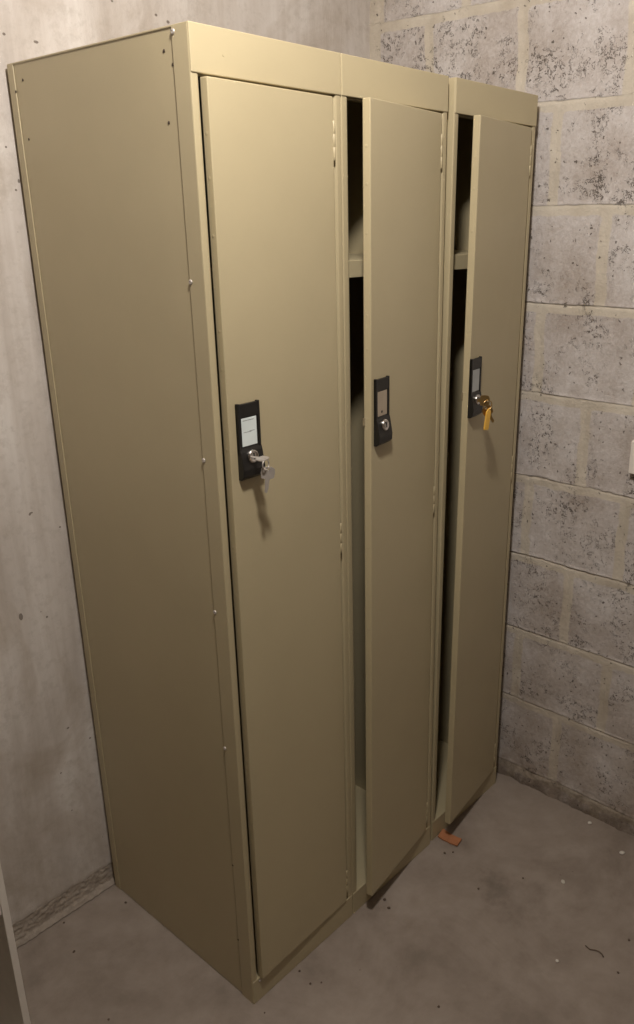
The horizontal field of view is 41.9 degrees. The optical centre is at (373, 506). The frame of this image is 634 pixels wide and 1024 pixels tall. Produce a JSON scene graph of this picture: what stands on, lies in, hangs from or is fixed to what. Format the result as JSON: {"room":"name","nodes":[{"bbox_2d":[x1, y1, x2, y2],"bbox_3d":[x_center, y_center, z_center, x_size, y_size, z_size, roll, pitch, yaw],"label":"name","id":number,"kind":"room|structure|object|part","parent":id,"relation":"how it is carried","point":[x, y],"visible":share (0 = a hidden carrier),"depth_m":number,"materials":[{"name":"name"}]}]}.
{"room":"changing room","nodes":[
{"label":"changing room","id":0,"kind":"room"},
{"bbox_2d":[0,0,369,924],"bbox_3d":[-0.978,-0.129,1.330,0.100,2.460,3.088,15,25,38],"label":"wall","id":1,"kind":"structure","parent":0,"point":[54,832],"depth_m":1.72,"materials":[{"name":"concrete"}]},
{"bbox_2d":[12,862,114,947],"bbox_3d":[-0.871,0.984,1.766,0.020,0.070,1.892,15,25,38],"label":"trim","id":2,"kind":"structure","parent":1,"relation":"attached to","point":[50,913],"depth_m":1.93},
{"bbox_2d":[17,772,633,1023],"bbox_3d":[0.143,1.409,0.792,3.114,0.100,3.188,15,25,38],"label":"floor","id":3,"kind":"structure","parent":0,"point":[488,954],"depth_m":1.84,"materials":[{"name":"concrete"}]},
{"bbox_2d":[0,864,30,1023],"bbox_3d":[-0.996,0.723,1.177,0.372,0.950,0.800,15,25,38],"label":"shelf unit","id":4,"kind":"object","parent":3,"relation":"on","point":[13,1003],"visible":1,"depth_m":1.40,"materials":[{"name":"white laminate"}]},
{"bbox_2d":[7,21,352,1003],"bbox_3d":[-0.334,0.097,1.678,0.529,1.800,0.311,15,25,38],"label":"locker","id":5,"kind":"object","parent":3,"relation":"on","point":[182,189],"visible":1,"depth_m":1.47,"materials":[{"name":"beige metal"}]},
{"bbox_3d":[-0.527,0.044,1.834,0.020,1.799,0.310,15,25,38],"label":"panel","id":6,"kind":"part","parent":5,"relation":"part of","materials":[{"name":"beige metal"}]},
{"bbox_3d":[-0.346,-0.754,1.391,0.501,0.003,0.309,15,25,38],"label":"panel","id":7,"kind":"part","parent":5,"relation":"part of","materials":[{"name":"beige metal"}]},
{"bbox_3d":[-0.448,0.131,1.582,0.443,1.796,0.001,15,25,38],"label":"panel","id":8,"kind":"part","parent":5,"relation":"part of","materials":[{"name":"beige metal"}]},
{"bbox_3d":[-0.260,0.181,1.438,0.036,1.798,0.015,15,25,38],"label":"post","id":9,"kind":"part","parent":5,"relation":"part of","materials":[{"name":"beige metal"}]},
{"bbox_3d":[-0.251,0.054,1.802,0.443,1.796,0.001,15,25,38],"label":"panel","id":10,"kind":"part","parent":5,"relation":"part of","materials":[{"name":"beige metal"}]},
{"bbox_3d":[-0.202,-0.109,1.355,0.014,0.128,0.049,15,24,36],"label":"lock plate","id":11,"kind":"part","parent":5,"relation":"part of","materials":[{"name":"black plastic"}]},
{"bbox_3d":[-0.338,0.892,1.962,0.469,0.003,0.304,15,25,38],"label":"panel","id":12,"kind":"part","parent":5,"relation":"part of","materials":[{"name":"beige metal"}]},
{"bbox_2d":[252,456,274,492],"bbox_3d":[-0.185,-0.054,1.361,0.046,0.060,0.024,15,25,38],"label":"key","id":13,"kind":"object","parent":5,"relation":"hanging from","point":[266,474],"visible":1,"depth_m":1.35,"materials":[{"name":"silver metal"}]},
{"bbox_3d":[-0.162,-0.675,1.254,0.024,0.065,0.308,15,25,38],"label":"header panel","id":14,"kind":"part","parent":5,"relation":"part of","materials":[{"name":"beige metal"}]},
{"bbox_3d":[-0.153,0.150,1.532,0.016,1.673,0.267,15,24,36],"label":"door","id":15,"kind":"part","parent":5,"relation":"part of","materials":[{"name":"beige metal"}]},
{"bbox_3d":[-0.154,0.968,1.823,0.017,0.058,0.308,15,25,38],"label":"plinth rail","id":16,"kind":"part","parent":5,"relation":"part of","materials":[{"name":"beige metal"}]},
{"bbox_3d":[-0.070,0.107,1.650,0.036,1.798,0.015,15,25,38],"label":"post","id":17,"kind":"part","parent":5,"relation":"part of","materials":[{"name":"beige metal"}]},
{"bbox_2d":[340,53,448,912],"bbox_3d":[-0.123,0.022,1.891,0.557,1.800,0.304,15,25,38],"label":"locker","id":18,"kind":"object","parent":3,"relation":"on","point":[393,117],"visible":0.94,"depth_m":1.69,"materials":[{"name":"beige metal"}]},
{"bbox_3d":[-0.059,0.103,1.662,0.036,1.798,0.017,15,25,38],"label":"post","id":19,"kind":"part","parent":18,"relation":"part of","materials":[{"name":"beige metal"}]},
{"bbox_2d":[349,253,362,277],"bbox_3d":[-0.146,-0.510,1.726,0.460,0.030,0.299,15,25,38],"label":"shelf","id":20,"kind":"object","parent":18,"relation":"attached to","point":[355,259],"depth_m":1.52,"materials":[{"name":"beige metal"}]},
{"bbox_3d":[-0.054,-0.023,2.021,0.443,1.796,0.001,15,25,38],"label":"panel","id":21,"kind":"part","parent":18,"relation":"part of","materials":[{"name":"beige metal"}]},
{"bbox_3d":[-0.139,0.815,2.183,0.469,0.003,0.299,15,25,38],"label":"panel","id":22,"kind":"part","parent":18,"relation":"part of","materials":[{"name":"beige metal"}]},
{"bbox_3d":[0.019,-0.181,1.560,0.014,0.128,0.049,11,22,30],"label":"lock plate","id":23,"kind":"part","parent":18,"relation":"part of","materials":[{"name":"black plastic"}]},
{"bbox_3d":[0.045,0.890,2.045,0.017,0.058,0.303,15,25,38],"label":"plinth rail","id":24,"kind":"part","parent":18,"relation":"part of","materials":[{"name":"beige metal"}]},
{"bbox_3d":[0.037,-0.752,1.476,0.024,0.065,0.303,15,25,38],"label":"header panel","id":25,"kind":"part","parent":18,"relation":"part of","materials":[{"name":"beige metal"}]},
{"bbox_3d":[0.059,0.076,1.745,0.020,1.673,0.262,11,22,30],"label":"door","id":26,"kind":"part","parent":18,"relation":"part of","materials":[{"name":"beige metal"}]},
{"bbox_3d":[0.128,0.030,1.869,0.036,1.798,0.015,15,25,38],"label":"post","id":27,"kind":"part","parent":18,"relation":"part of","materials":[{"name":"beige metal"}]},
{"bbox_2d":[438,829,461,845],"bbox_3d":[0.202,0.873,2.171,0.066,0.008,0.033,15,25,38],"label":"scrap","id":28,"kind":"object","parent":3,"relation":"on","point":[444,835],"visible":1,"depth_m":2.17,"materials":[{"name":"orange wood"}]},
{"bbox_2d":[430,77,537,840],"bbox_3d":[0.087,-0.059,2.122,0.560,1.800,0.313,16,24,38],"label":"locker","id":29,"kind":"object","parent":3,"relation":"on","point":[490,140],"visible":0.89,"depth_m":1.93,"materials":[{"name":"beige metal"}]},
{"bbox_3d":[0.065,0.733,2.414,0.469,0.003,0.308,16,24,38],"label":"panel","id":30,"kind":"part","parent":29,"relation":"part of","materials":[{"name":"beige metal"}]},
{"bbox_3d":[0.147,0.023,1.891,0.036,1.798,0.017,16,24,38],"label":"post","id":31,"kind":"part","parent":29,"relation":"part of","materials":[{"name":"beige metal"}]},
{"bbox_3d":[0.158,-0.105,2.256,0.443,1.796,0.005,16,25,38],"label":"panel","id":32,"kind":"part","parent":29,"relation":"part of","materials":[{"name":"beige metal"}]},
{"bbox_2d":[453,250,467,269],"bbox_3d":[0.066,-0.592,1.958,0.460,0.030,0.308,16,24,38],"label":"shelf","id":33,"kind":"object","parent":29,"relation":"attached to","point":[460,256],"depth_m":1.76,"materials":[{"name":"beige metal"}]},
{"bbox_3d":[0.248,0.810,2.275,0.017,0.058,0.312,16,24,38],"label":"plinth rail","id":34,"kind":"part","parent":29,"relation":"part of","materials":[{"name":"beige metal"}]},
{"bbox_3d":[0.223,-0.258,1.781,0.014,0.128,0.049,12,22,30],"label":"lock plate","id":35,"kind":"part","parent":29,"relation":"part of","materials":[{"name":"black plastic"}]},
{"bbox_2d":[477,395,493,429],"bbox_3d":[0.234,-0.203,1.782,0.059,0.076,0.017,0,19,1],"label":"key","id":36,"kind":"object","parent":29,"relation":"hanging from","point":[483,399],"visible":1,"depth_m":1.78,"materials":[{"name":"gold metal"}]},
{"bbox_3d":[0.251,-0.833,1.709,0.024,0.065,0.312,16,24,38],"label":"header panel","id":37,"kind":"part","parent":29,"relation":"part of","materials":[{"name":"beige metal"}]},
{"bbox_3d":[0.339,-0.051,2.105,0.036,1.798,0.015,16,24,38],"label":"post","id":38,"kind":"part","parent":29,"relation":"part of","materials":[{"name":"beige metal"}]},
{"bbox_2d":[369,0,633,835],"bbox_3d":[1.104,-0.176,1.445,2.914,2.460,0.018,15,25,38],"label":"wall","id":39,"kind":"structure","parent":0,"point":[566,729],"depth_m":1.98,"materials":[{"name":"grey concrete"}]},
{"bbox_2d":[628,440,633,473],"bbox_3d":[0.628,-0.109,1.883,0.080,0.078,0.026,15,25,38],"label":"wall box","id":40,"kind":"object","parent":39,"relation":"attached to","point":[631,462],"visible":1,"depth_m":1.90,"materials":[{"name":"white plastic"}]}
]}

